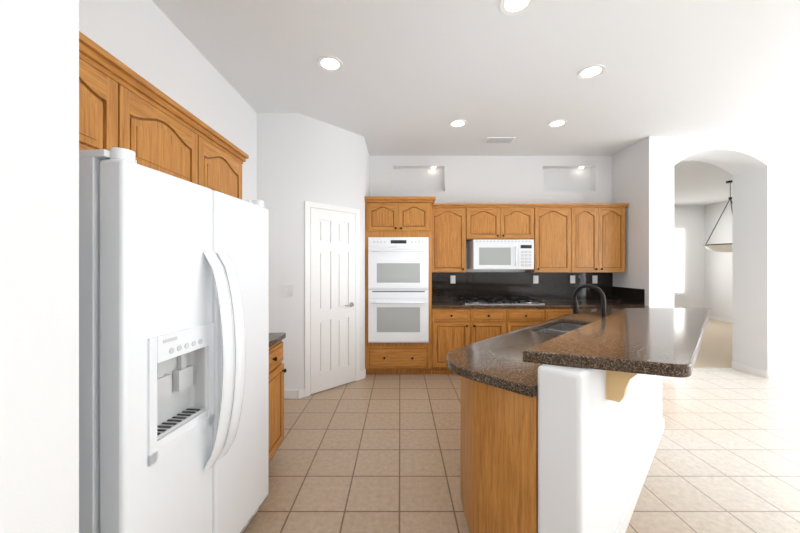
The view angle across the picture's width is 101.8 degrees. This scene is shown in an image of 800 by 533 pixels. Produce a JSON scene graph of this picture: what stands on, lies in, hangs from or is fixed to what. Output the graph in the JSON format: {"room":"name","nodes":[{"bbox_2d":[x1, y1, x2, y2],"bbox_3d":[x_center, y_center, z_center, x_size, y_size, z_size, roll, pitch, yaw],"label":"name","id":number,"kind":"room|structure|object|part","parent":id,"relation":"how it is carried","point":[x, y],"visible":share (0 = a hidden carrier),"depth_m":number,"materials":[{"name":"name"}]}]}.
{"room":"kitchen","nodes":[
{"label":"kitchen","id":0,"kind":"room"},
{"bbox_2d":[0,0,799,532],"bbox_3d":[3.300,-0.115,3.340,10.100,3.030,11.080,0,0,0],"label":"wall","id":1,"kind":"structure","parent":0,"point":[748,284],"depth_m":3.45,"materials":[{"name":"white paint"}]},
{"bbox_2d":[79,31,248,199],"bbox_3d":[-1.343,-0.629,1.675,0.350,0.458,1.670,0,0,0],"label":"upper cabinet","id":2,"kind":"object","parent":1,"relation":"attached to","point":[123,105],"visible":0.38,"depth_m":1.54,"materials":[{"name":"brown wood"}]},
{"bbox_2d":[282,285,293,295],"bbox_3d":[-1.190,0.255,3.445,0.120,0.120,0.009,0,0,0],"label":"switch plate","id":3,"kind":"object","parent":1,"relation":"attached to","point":[287,290],"visible":1,"depth_m":3.44,"materials":[{"name":"white plastic"}]},
{"bbox_2d":[304,201,359,396],"bbox_3d":[-0.762,0.347,3.753,0.020,2.105,0.742,0,0,45],"label":"door frame","id":4,"kind":"structure","parent":1,"relation":"attached to","point":[308,205],"depth_m":3.52,"materials":[{"name":"white wood"}]},
{"bbox_2d":[310,207,355,393],"bbox_3d":[-0.762,0.373,3.752,0.444,2.030,0.446,0,0,0],"label":"pantry door","id":5,"kind":"structure","parent":1,"relation":"in","point":[332,299],"depth_m":3.73,"materials":[{"name":"white wood"}]},
{"bbox_2d":[433,201,468,272],"bbox_3d":[0.656,-0.385,4.606,0.492,0.932,0.339,0,0,0],"label":"upper cabinet","id":6,"kind":"object","parent":1,"relation":"attached to","point":[450,221],"depth_m":4.44,"materials":[{"name":"brown wood"}]},
{"bbox_2d":[467,237,533,269],"bbox_3d":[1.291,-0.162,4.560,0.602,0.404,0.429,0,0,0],"label":"microwave","id":7,"kind":"object","parent":1,"relation":"attached to","point":[484,252],"depth_m":4.38,"materials":[{"name":"white plastic"}]},
{"bbox_2d":[469,205,536,240],"bbox_3d":[1.370,-0.603,4.606,0.936,0.456,0.339,0,0,0],"label":"upper cabinet","id":8,"kind":"object","parent":1,"relation":"attached to","point":[484,220],"depth_m":4.44,"materials":[{"name":"brown wood"}]},
{"bbox_2d":[521,237,536,268],"bbox_3d":[1.701,-0.162,4.576,0.218,0.404,0.397,0,0,0],"label":"control panel","id":9,"kind":"object","parent":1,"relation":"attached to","point":[528,244],"depth_m":4.38,"materials":[{"name":"white plastic"}]},
{"bbox_2d":[427,272,644,305],"bbox_3d":[1.763,0.288,4.458,2.708,0.412,0.637,0,0,0],"label":"backsplash","id":10,"kind":"structure","parent":1,"relation":"attached to","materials":[{"name":"black stone"}]},
{"bbox_2d":[525,205,576,272],"bbox_3d":[2.117,-0.374,4.606,0.559,0.912,0.339,0,0,0],"label":"upper cabinet","id":11,"kind":"object","parent":1,"relation":"attached to","point":[556,224],"depth_m":4.44,"materials":[{"name":"brown wood"}]},
{"bbox_2d":[577,205,628,272],"bbox_3d":[2.683,-0.374,4.606,0.794,0.912,0.339,0,0,0],"label":"upper cabinet","id":12,"kind":"object","parent":1,"relation":"attached to","point":[600,228],"depth_m":4.44,"materials":[{"name":"brown wood"}]},
{"bbox_2d":[662,376,674,378],"bbox_3d":[3.277,1.355,4.064,0.314,0.090,0.012,0,0,0],"label":"baseboard","id":13,"kind":"structure","parent":1,"relation":"attached to","point":[663,377],"depth_m":4.06,"materials":[{"name":"white wood"}]},
{"bbox_2d":[674,226,686,294],"bbox_3d":[7.055,-0.155,8.659,1.150,1.830,0.039,0,0,0],"label":"dining window","id":14,"kind":"structure","parent":1,"relation":"in","point":[680,260],"depth_m":8.67,"materials":[{"name":"white"}]},
{"bbox_2d":[709,316,731,322],"bbox_3d":[8.144,1.344,6.579,0.012,0.088,4.158,0,0,0],"label":"baseboard","id":15,"kind":"structure","parent":1,"relation":"attached to","point":[710,317],"depth_m":8.24,"materials":[{"name":"white wood"}]},
{"bbox_2d":[732,361,764,377],"bbox_3d":[4.597,1.355,4.299,0.012,0.090,0.402,0,0,0],"label":"baseboard","id":16,"kind":"structure","parent":1,"relation":"attached to","point":[759,372],"depth_m":4.28,"materials":[{"name":"white wood"}]},
{"bbox_2d":[765,371,799,378],"bbox_3d":[5.245,1.355,4.064,1.309,0.090,0.012,0,0,0],"label":"baseboard","id":17,"kind":"structure","parent":1,"relation":"attached to","point":[768,374],"depth_m":4.06,"materials":[{"name":"white wood"}]},
{"bbox_2d":[152,0,799,204],"bbox_3d":[3.300,-1.680,3.300,10.200,0.100,11.200,0,0,0],"label":"ceiling","id":18,"kind":"structure","parent":0,"point":[413,77],"depth_m":2.69,"materials":[{"name":"white paint"}]},
{"bbox_2d":[317,56,342,71],"bbox_3d":[-0.560,-1.626,2.610,0.199,0.008,0.199,0,0,-6],"label":"recessed light","id":19,"kind":"object","parent":18,"relation":"in","point":[335,64],"depth_m":2.60,"materials":[{"name":"white"}]},
{"bbox_2d":[449,119,466,127],"bbox_3d":[0.660,-1.626,3.700,0.199,0.008,0.199,0,0,-6],"label":"recessed light","id":20,"kind":"object","parent":18,"relation":"in","point":[458,123],"depth_m":3.69,"materials":[{"name":"white"}]},
{"bbox_2d":[484,137,515,142],"bbox_3d":[1.280,-1.620,4.175,0.360,0.018,0.170,0,0,0],"label":"ceiling vent","id":21,"kind":"object","parent":18,"relation":"in","point":[499,139],"visible":1,"depth_m":4.14,"materials":[{"name":"white metal"}]},
{"bbox_2d":[500,0,533,14],"bbox_3d":[0.720,-1.626,2.000,0.199,0.008,0.199,0,0,-24],"label":"recessed light","id":22,"kind":"object","parent":18,"relation":"in","point":[508,7],"depth_m":2.03,"materials":[{"name":"white"}]},
{"bbox_2d":[548,119,566,127],"bbox_3d":[1.790,-1.626,3.700,0.199,0.008,0.199,0,0,-6],"label":"recessed light","id":23,"kind":"object","parent":18,"relation":"in","point":[556,123],"depth_m":3.69,"materials":[{"name":"white"}]},
{"bbox_2d":[578,64,604,79],"bbox_3d":[1.600,-1.626,2.720,0.199,0.008,0.199,0,0,-6],"label":"recessed light","id":24,"kind":"object","parent":18,"relation":"in","point":[592,71],"depth_m":2.71,"materials":[{"name":"white"}]},
{"bbox_2d":[703,180,731,251],"bbox_3d":[6.300,-0.950,6.200,0.761,1.360,0.761,0,0,0],"label":"pendant light","id":25,"kind":"object","parent":18,"relation":"hanging from","point":[725,247],"visible":0.56,"depth_m":6.18,"materials":[{"name":"black metal"}]},
{"bbox_2d":[242,368,799,532],"bbox_3d":[3.300,1.430,3.300,10.200,0.060,11.200,0,0,0],"label":"floor","id":26,"kind":"structure","parent":0,"point":[374,453],"depth_m":2.35,"materials":[{"name":"tile"}]},
{"bbox_2d":[79,147,268,532],"bbox_3d":[-1.074,0.514,1.467,0.760,1.771,0.889,0,0,6],"label":"fridge","id":27,"kind":"object","parent":26,"relation":"on","point":[173,354],"visible":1,"depth_m":1.18,"materials":[{"name":"white metal"}]},
{"bbox_3d":[-0.797,0.390,1.284,0.205,0.913,0.406,0,0,0],"label":"trim","id":28,"kind":"part","parent":27,"relation":"part of","materials":[{"name":"white plastic"}]},
{"bbox_2d":[269,333,286,460],"bbox_3d":[-1.173,0.900,2.195,0.690,1.000,0.466,0,0,0],"label":"base cabinet","id":29,"kind":"object","parent":26,"relation":"on","point":[277,370],"visible":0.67,"depth_m":2.26,"materials":[{"name":"brown wood"}]},
{"bbox_2d":[365,197,432,373],"bbox_3d":[-0.020,0.274,4.438,0.855,2.250,0.676,0,0,0],"label":"tall cabinet","id":30,"kind":"object","parent":26,"relation":"on","point":[430,302],"depth_m":4.13,"materials":[{"name":"brown wood"}]},
{"bbox_2d":[433,309,512,373],"bbox_3d":[0.915,0.967,4.457,1.011,0.865,0.638,0,0,0],"label":"base cabinet","id":31,"kind":"object","parent":26,"relation":"on","point":[452,328],"depth_m":4.14,"materials":[{"name":"brown wood"}]},
{"bbox_2d":[433,301,632,308],"bbox_3d":[1.763,0.514,4.447,2.708,0.039,0.635,0,0,0],"label":"countertop","id":32,"kind":"structure","parent":31,"relation":"on","point":[436,304],"depth_m":4.22,"materials":[{"name":"black stone"}]},
{"bbox_2d":[457,297,544,304],"bbox_3d":[1.360,0.471,4.470,1.040,0.046,0.500,0,0,0],"label":"cooktop","id":33,"kind":"object","parent":32,"relation":"in","point":[465,301],"depth_m":4.32,"materials":[{"name":"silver metal"}]},
{"bbox_2d":[513,309,583,330],"bbox_3d":[1.825,0.967,4.457,1.065,0.865,0.638,0,0,0],"label":"base cabinet","id":34,"kind":"object","parent":26,"relation":"on","point":[522,318],"depth_m":4.14,"materials":[{"name":"brown wood"}]},
{"bbox_2d":[458,296,663,532],"bbox_3d":[1.741,0.905,2.695,2.749,0.990,2.920,0,0,0],"label":"base cabinet","id":35,"kind":"object","parent":26,"relation":"on","point":[562,424],"depth_m":1.45,"materials":[{"name":"white paint"}]},
{"bbox_2d":[446,348,485,399],"bbox_3d":[1.684,0.516,2.729,2.864,0.044,2.799,0,0,0],"label":"countertop","id":36,"kind":"structure","parent":35,"relation":"on","point":[472,388],"depth_m":1.64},
{"bbox_2d":[494,308,710,379],"bbox_3d":[1.609,0.385,2.006,2.166,0.050,1.633,0,0,0],"label":"countertop","id":37,"kind":"structure","parent":35,"relation":"on","point":[589,343],"depth_m":1.58,"materials":[{"name":"brown stone"}]},
{"bbox_2d":[571,284,608,330],"bbox_3d":[1.540,0.318,2.593,0.255,0.353,0.196,0,0,0],"label":"faucet","id":38,"kind":"object","parent":37,"relation":"on","point":[575,307],"depth_m":2.59,"materials":[{"name":"black metal"}]},
{"bbox_2d":[694,319,731,367],"bbox_3d":[5.735,1.394,6.590,4.830,0.012,4.180,0,0,0],"label":"carpet floor","id":39,"kind":"structure","parent":26,"relation":"on","point":[715,350],"depth_m":5.57,"materials":[{"name":"beige carpet"}]}
]}

